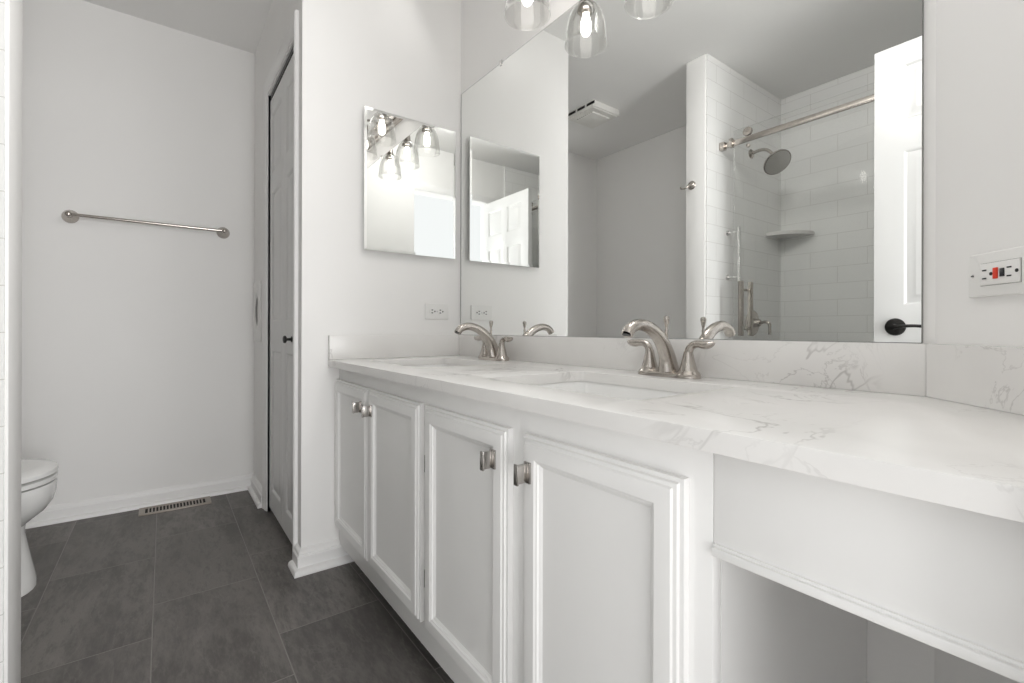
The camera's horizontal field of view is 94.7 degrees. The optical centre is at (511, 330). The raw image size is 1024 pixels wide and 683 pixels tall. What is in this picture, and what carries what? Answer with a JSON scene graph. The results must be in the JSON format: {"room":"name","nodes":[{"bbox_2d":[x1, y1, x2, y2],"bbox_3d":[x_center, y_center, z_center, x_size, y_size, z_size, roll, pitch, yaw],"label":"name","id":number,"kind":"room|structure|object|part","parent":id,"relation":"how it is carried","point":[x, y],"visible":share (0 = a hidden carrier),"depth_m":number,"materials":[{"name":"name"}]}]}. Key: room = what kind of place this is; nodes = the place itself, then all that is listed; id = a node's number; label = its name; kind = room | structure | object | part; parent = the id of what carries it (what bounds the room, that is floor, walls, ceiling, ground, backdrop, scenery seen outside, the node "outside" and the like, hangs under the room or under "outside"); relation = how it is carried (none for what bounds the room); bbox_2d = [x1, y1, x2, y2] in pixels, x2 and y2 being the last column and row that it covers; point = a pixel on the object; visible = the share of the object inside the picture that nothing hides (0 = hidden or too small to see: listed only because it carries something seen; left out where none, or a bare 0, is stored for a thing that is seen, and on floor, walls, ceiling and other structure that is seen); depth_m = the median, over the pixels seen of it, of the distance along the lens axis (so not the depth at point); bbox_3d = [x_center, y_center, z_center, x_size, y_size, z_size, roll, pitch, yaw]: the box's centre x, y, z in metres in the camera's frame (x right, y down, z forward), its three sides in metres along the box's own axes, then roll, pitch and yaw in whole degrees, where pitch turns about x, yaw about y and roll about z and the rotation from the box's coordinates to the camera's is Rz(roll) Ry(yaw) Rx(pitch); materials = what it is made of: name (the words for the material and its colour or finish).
{"room":"bathroom","nodes":[
{"label":"bathroom","id":0,"kind":"room"},
{"bbox_2d":[0,0,22,682],"bbox_3d":[-1.490,-0.336,0.808,0.893,2.440,0.130,0,0,-37],"label":"wall","id":1,"kind":"structure","parent":0,"point":[14,8],"depth_m":1.04,"materials":[{"name":"paint"}]},
{"bbox_2d":[21,0,254,505],"bbox_3d":[-1.841,-0.337,2.428,2.450,2.440,0.100,0,0,-37],"label":"wall","id":2,"kind":"structure","parent":0,"point":[138,342],"depth_m":2.34,"materials":[{"name":"paint"}]},
{"bbox_2d":[61,210,229,238],"bbox_3d":[-1.794,-0.530,2.353,0.672,0.062,0.076,0,0,-37],"label":"towel bar","id":3,"kind":"object","parent":2,"relation":"attached to","point":[69,216],"visible":1,"depth_m":2.29,"materials":[{"name":"silver metal"}]},
{"bbox_3d":[-2.040,-0.530,2.171,0.062,0.062,0.076,0,0,-37],"label":"mounting post","id":4,"kind":"part","parent":3,"relation":"part of","materials":[{"name":"silver metal"}]},
{"bbox_3d":[-1.549,-0.529,2.534,0.062,0.062,0.076,0,0,-37],"label":"mounting post","id":5,"kind":"part","parent":3,"relation":"part of","materials":[{"name":"silver metal"}]},
{"bbox_2d":[83,0,272,53],"bbox_3d":[-0.938,-1.585,1.187,2.520,0.060,3.205,0,0,-37],"label":"ceiling","id":6,"kind":"structure","parent":0,"point":[239,24],"depth_m":2.32,"materials":[{"name":"paint"}]},
{"bbox_2d":[21,490,453,682],"bbox_3d":[-0.944,0.915,1.187,2.520,0.060,3.205,0,0,-37],"label":"floor","id":7,"kind":"structure","parent":0,"point":[207,593],"depth_m":1.49,"materials":[{"name":"tile"}]},
{"bbox_2d":[21,459,58,596],"bbox_3d":[-1.890,0.501,1.460,0.702,0.765,0.420,0,0,-37],"label":"toilet","id":8,"kind":"object","parent":7,"relation":"on","point":[38,476],"visible":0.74,"depth_m":1.59,"materials":[{"name":"white ceramic"}]},
{"bbox_3d":[-1.800,0.510,1.527,0.476,0.018,0.384,0,0,-37],"label":"seat","id":9,"kind":"part","parent":8,"relation":"part of","materials":[{"name":"plastic"}]},
{"bbox_3d":[-1.802,0.482,1.525,0.482,0.026,0.386,0,0,-37],"label":"lid","id":10,"kind":"part","parent":8,"relation":"part of","materials":[{"name":"plastic"}]},
{"bbox_2d":[138,496,211,516],"bbox_3d":[-1.685,0.881,2.365,0.294,0.006,0.114,0,0,-37],"label":"floor vent","id":11,"kind":"object","parent":7,"relation":"in","point":[155,509],"visible":1,"depth_m":2.36,"materials":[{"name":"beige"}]},
{"bbox_2d":[335,369,1023,682],"bbox_3d":[0.071,0.514,1.236,0.588,0.748,1.830,0,0,-37],"label":"vanity cabinet","id":12,"kind":"object","parent":7,"relation":"on","point":[515,545],"visible":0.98,"depth_m":0.71,"materials":[{"name":"paint"}]},
{"bbox_3d":[-0.571,0.473,1.676,0.020,0.567,0.358,0,0,-37],"label":"door","id":13,"kind":"part","parent":12,"relation":"part of","materials":[{"name":"paint"}]},
{"bbox_3d":[-0.512,0.255,1.556,0.028,0.038,0.018,0,0,-37],"label":"handle","id":14,"kind":"part","parent":12,"relation":"part of","materials":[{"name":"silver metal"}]},
{"bbox_3d":[-0.457,0.255,1.481,0.028,0.038,0.018,0,0,-37],"label":"handle","id":15,"kind":"part","parent":12,"relation":"part of","materials":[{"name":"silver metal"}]},
{"bbox_3d":[-0.347,0.473,1.373,0.020,0.567,0.375,0,0,-37],"label":"door","id":16,"kind":"part","parent":12,"relation":"part of","materials":[{"name":"paint"}]},
{"bbox_3d":[-0.113,0.474,1.056,0.020,0.567,0.359,0,0,-37],"label":"door","id":17,"kind":"part","parent":12,"relation":"part of","materials":[{"name":"paint"}]},
{"bbox_3d":[-0.049,0.256,0.929,0.028,0.038,0.018,0,0,-37],"label":"handle","id":18,"kind":"part","parent":12,"relation":"part of","materials":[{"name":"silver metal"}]},
{"bbox_3d":[0.018,0.256,0.840,0.028,0.038,0.018,0,0,-37],"label":"handle","id":19,"kind":"part","parent":12,"relation":"part of","materials":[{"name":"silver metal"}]},
{"bbox_3d":[0.121,0.475,0.740,0.020,0.567,0.335,0,0,-37],"label":"door","id":20,"kind":"part","parent":12,"relation":"part of","materials":[{"name":"paint"}]},
{"bbox_2d":[328,355,1023,522],"bbox_3d":[0.075,0.127,1.239,0.582,0.026,1.830,0,0,-37],"label":"countertop","id":21,"kind":"structure","parent":12,"relation":"on","point":[944,452],"depth_m":0.61,"materials":[{"name":"white stone"}]},
{"bbox_2d":[406,364,458,367],"bbox_3d":[-0.278,0.204,1.684,0.348,0.130,0.471,0,0,-37],"label":"undermount sink","id":22,"kind":"object","parent":21,"relation":"in","point":[428,365],"visible":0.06,"depth_m":1.92,"materials":[{"name":"white ceramic"}]},
{"bbox_2d":[454,320,512,360],"bbox_3d":[-0.104,0.038,1.802,0.215,0.151,0.208,0,0,-1],"label":"faucet","id":23,"kind":"object","parent":21,"relation":"on","point":[490,350],"visible":1,"depth_m":1.76,"materials":[{"name":"silver metal"}]},
{"bbox_3d":[-0.126,0.040,1.764,0.200,0.137,0.058,0,0,-37],"label":"spout","id":24,"kind":"part","parent":23,"relation":"part of","materials":[{"name":"silver metal"}]},
{"bbox_3d":[-0.124,0.041,1.873,0.029,0.037,0.079,0,0,-37],"label":"lever","id":25,"kind":"part","parent":23,"relation":"part of","materials":[{"name":"silver metal"}]},
{"bbox_3d":[-0.105,0.078,1.850,0.057,0.058,0.057,0,0,-37],"label":"handle","id":26,"kind":"part","parent":23,"relation":"part of","materials":[{"name":"silver metal"}]},
{"bbox_3d":[-0.080,-0.005,1.794,0.016,0.066,0.016,0,0,-37],"label":"lift rod","id":27,"kind":"part","parent":23,"relation":"part of","materials":[{"name":"silver metal"}]},
{"bbox_3d":[-0.072,0.107,1.805,0.060,0.014,0.172,0,0,-37],"label":"plate","id":28,"kind":"part","parent":23,"relation":"part of","materials":[{"name":"silver metal"}]},
{"bbox_3d":[-0.038,0.078,1.760,0.057,0.058,0.057,0,0,-37],"label":"handle","id":29,"kind":"part","parent":23,"relation":"part of","materials":[{"name":"silver metal"}]},
{"bbox_3d":[-0.022,0.041,1.735,0.029,0.037,0.079,0,0,-37],"label":"lever","id":30,"kind":"part","parent":23,"relation":"part of","materials":[{"name":"silver metal"}]},
{"bbox_2d":[535,381,687,399],"bbox_3d":[0.198,0.206,1.042,0.348,0.130,0.473,0,0,-37],"label":"undermount sink","id":31,"kind":"object","parent":21,"relation":"in","point":[603,389],"visible":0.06,"depth_m":1.23,"materials":[{"name":"white ceramic"}]},
{"bbox_2d":[621,316,714,378],"bbox_3d":[0.358,0.039,1.177,0.215,0.151,0.208,0,0,-1],"label":"faucet","id":32,"kind":"object","parent":21,"relation":"on","point":[668,366],"visible":1,"depth_m":1.14,"materials":[{"name":"silver metal"}]},
{"bbox_3d":[0.339,0.042,1.247,0.029,0.037,0.079,0,0,-37],"label":"lever","id":33,"kind":"part","parent":32,"relation":"part of","materials":[{"name":"silver metal"}]},
{"bbox_3d":[0.358,0.079,1.224,0.057,0.058,0.057,0,0,-37],"label":"handle","id":34,"kind":"part","parent":32,"relation":"part of","materials":[{"name":"silver metal"}]},
{"bbox_3d":[0.337,0.042,1.139,0.200,0.137,0.058,0,0,-37],"label":"spout","id":35,"kind":"part","parent":32,"relation":"part of","materials":[{"name":"silver metal"}]},
{"bbox_3d":[0.383,-0.003,1.168,0.016,0.066,0.016,0,0,-37],"label":"lift rod","id":36,"kind":"part","parent":32,"relation":"part of","materials":[{"name":"silver metal"}]},
{"bbox_3d":[0.391,0.108,1.179,0.060,0.014,0.172,0,0,-37],"label":"plate","id":37,"kind":"part","parent":32,"relation":"part of","materials":[{"name":"silver metal"}]},
{"bbox_3d":[0.424,0.079,1.134,0.057,0.058,0.057,0,0,-37],"label":"handle","id":38,"kind":"part","parent":32,"relation":"part of","materials":[{"name":"silver metal"}]},
{"bbox_3d":[0.441,0.042,1.109,0.029,0.037,0.079,0,0,-37],"label":"lever","id":39,"kind":"part","parent":32,"relation":"part of","materials":[{"name":"silver metal"}]},
{"bbox_2d":[254,0,295,509],"bbox_3d":[-1.104,-0.335,2.270,0.100,2.440,1.030,0,0,-37],"label":"wall","id":40,"kind":"structure","parent":0,"point":[280,13],"depth_m":2.48,"materials":[{"name":"paint"}]},
{"bbox_2d":[253,280,261,341],"bbox_3d":[-1.370,-0.101,2.531,0.016,0.320,0.215,0,0,-37],"label":"paper holder","id":41,"kind":"object","parent":40,"relation":"attached to","point":[257,296],"visible":1,"depth_m":2.49,"materials":[{"name":"white plastic"}]},
{"bbox_2d":[268,96,271,510],"bbox_3d":[-0.982,-0.130,2.103,0.100,2.030,0.577,0,0,-37],"label":"trim","id":42,"kind":"structure","parent":40,"relation":"attached to","point":[269,96],"depth_m":2.30,"materials":[{"name":"paint"}]},
{"bbox_2d":[262,10,298,549],"bbox_3d":[-1.028,-0.165,2.069,0.015,2.100,0.705,0,0,-37],"label":"trim","id":43,"kind":"structure","parent":40,"relation":"attached to","point":[292,32],"depth_m":1.84,"materials":[{"name":"paint"}]},
{"bbox_2d":[269,55,292,542],"bbox_3d":[-1.017,-0.126,2.075,0.064,1.972,0.556,0,0,-37],"label":"closet door","id":44,"kind":"structure","parent":40,"relation":"in","point":[281,104],"depth_m":2.07,"materials":[{"name":"paint"}]},
{"bbox_3d":[-1.076,-0.126,2.182,0.030,1.972,0.315,0,0,-37],"label":"door","id":45,"kind":"part","parent":44,"relation":"part of","materials":[{"name":"paint"}]},
{"bbox_3d":[-0.909,-0.125,1.957,0.030,1.972,0.238,0,0,-37],"label":"door","id":46,"kind":"part","parent":44,"relation":"part of","materials":[{"name":"paint"}]},
{"bbox_3d":[-0.902,0.037,1.894,0.034,0.031,0.031,0,0,-37],"label":"knob","id":47,"kind":"part","parent":44,"relation":"part of","materials":[{"name":"black metal"}]},
{"bbox_2d":[270,45,293,100],"bbox_3d":[-0.993,-1.133,2.093,0.054,0.021,0.563,0,0,-37],"label":"trim","id":48,"kind":"structure","parent":40,"relation":"attached to","point":[291,52],"depth_m":2.07,"materials":[{"name":"black metal"}]},
{"bbox_2d":[296,0,460,547],"bbox_3d":[-0.536,-0.334,1.988,0.677,2.440,0.100,0,0,-37],"label":"wall","id":49,"kind":"structure","parent":0,"point":[402,58],"depth_m":1.85,"materials":[{"name":"paint"}]},
{"bbox_2d":[25,473,353,578],"bbox_3d":[-1.522,0.845,1.735,1.638,0.079,1.396,0,0,-37],"label":"baseboard","id":50,"kind":"structure","parent":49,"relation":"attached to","point":[89,508],"depth_m":2.25,"materials":[{"name":"paint"}]},
{"bbox_2d":[328,335,458,359],"bbox_3d":[-0.464,0.067,1.967,0.582,0.092,0.020,0,0,-37],"label":"backsplash","id":51,"kind":"structure","parent":49,"relation":"attached to","point":[339,346],"depth_m":1.93,"materials":[{"name":"white stone"}]},
{"bbox_2d":[364,106,455,258],"bbox_3d":[-0.425,-0.601,1.990,0.410,0.566,0.028,0,0,-37],"label":"medicine cabinet","id":52,"kind":"object","parent":49,"relation":"attached to","point":[410,165],"visible":1,"depth_m":1.97,"materials":[{"name":"silver mirror"}]},
{"bbox_2d":[425,303,447,319],"bbox_3d":[-0.330,-0.082,2.073,0.115,0.070,0.008,0,0,-37],"label":"duplex outlet","id":53,"kind":"object","parent":49,"relation":"attached to","point":[432,311],"visible":1,"depth_m":2.07,"materials":[{"name":"white plastic"}]},
{"bbox_2d":[430,308,436,314],"bbox_3d":[-0.344,-0.082,2.059,0.034,0.034,0.002,0,0,-37],"label":"receptacle","id":54,"kind":"object","parent":53,"relation":"attached to","point":[433,311],"depth_m":2.06,"materials":[{"name":"white plastic"}]},
{"bbox_2d":[438,308,444,314],"bbox_3d":[-0.313,-0.082,2.083,0.034,0.034,0.002,0,0,-37],"label":"receptacle","id":55,"kind":"object","parent":53,"relation":"attached to","point":[441,311],"depth_m":2.08,"materials":[{"name":"white plastic"}]},
{"bbox_2d":[460,0,935,682],"bbox_3d":[0.015,-0.332,1.896,0.100,2.440,2.962,0,0,-37],"label":"wall","id":56,"kind":"structure","parent":0,"point":[492,31],"depth_m":0.89,"materials":[{"name":"paint"}]},
{"bbox_2d":[522,0,532,6],"bbox_3d":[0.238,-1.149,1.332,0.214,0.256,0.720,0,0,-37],"label":"bulb","id":57,"kind":"object","parent":56,"relation":"attached to","point":[527,3],"visible":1,"depth_m":1.53,"materials":[{"name":"white glass"}]},
{"bbox_2d":[460,0,923,342],"bbox_3d":[0.248,-0.529,1.488,0.010,1.102,1.620,0,0,-37],"label":"wall mirror","id":58,"kind":"object","parent":56,"relation":"attached to","point":[722,169],"visible":0.94,"depth_m":1.17,"materials":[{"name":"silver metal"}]},
{"bbox_2d":[459,335,925,395],"bbox_3d":[0.249,0.068,1.477,0.020,0.092,1.616,0,0,-37],"label":"backsplash","id":59,"kind":"structure","parent":56,"relation":"attached to","point":[895,368],"depth_m":1.03,"materials":[{"name":"white stone"}]},
{"bbox_2d":[935,0,1023,682],"bbox_3d":[0.780,-0.330,0.687,0.268,2.440,0.268,0,0,-37],"label":"wall","id":60,"kind":"structure","parent":0,"point":[980,43],"depth_m":0.74,"materials":[{"name":"paint"}]},
{"bbox_2d":[926,344,1023,414],"bbox_3d":[0.713,0.070,0.698,0.020,0.092,0.263,0,0,8],"label":"backsplash","id":61,"kind":"structure","parent":60,"relation":"attached to","point":[991,377],"depth_m":0.71,"materials":[{"name":"white stone"}]},
{"bbox_2d":[969,246,1023,297],"bbox_3d":[0.717,-0.085,0.691,0.010,0.067,0.118,0,0,8],"label":"outlet","id":62,"kind":"object","parent":60,"relation":"attached to","point":[1001,272],"visible":1,"depth_m":0.69,"materials":[{"name":"white plastic"}]}
]}

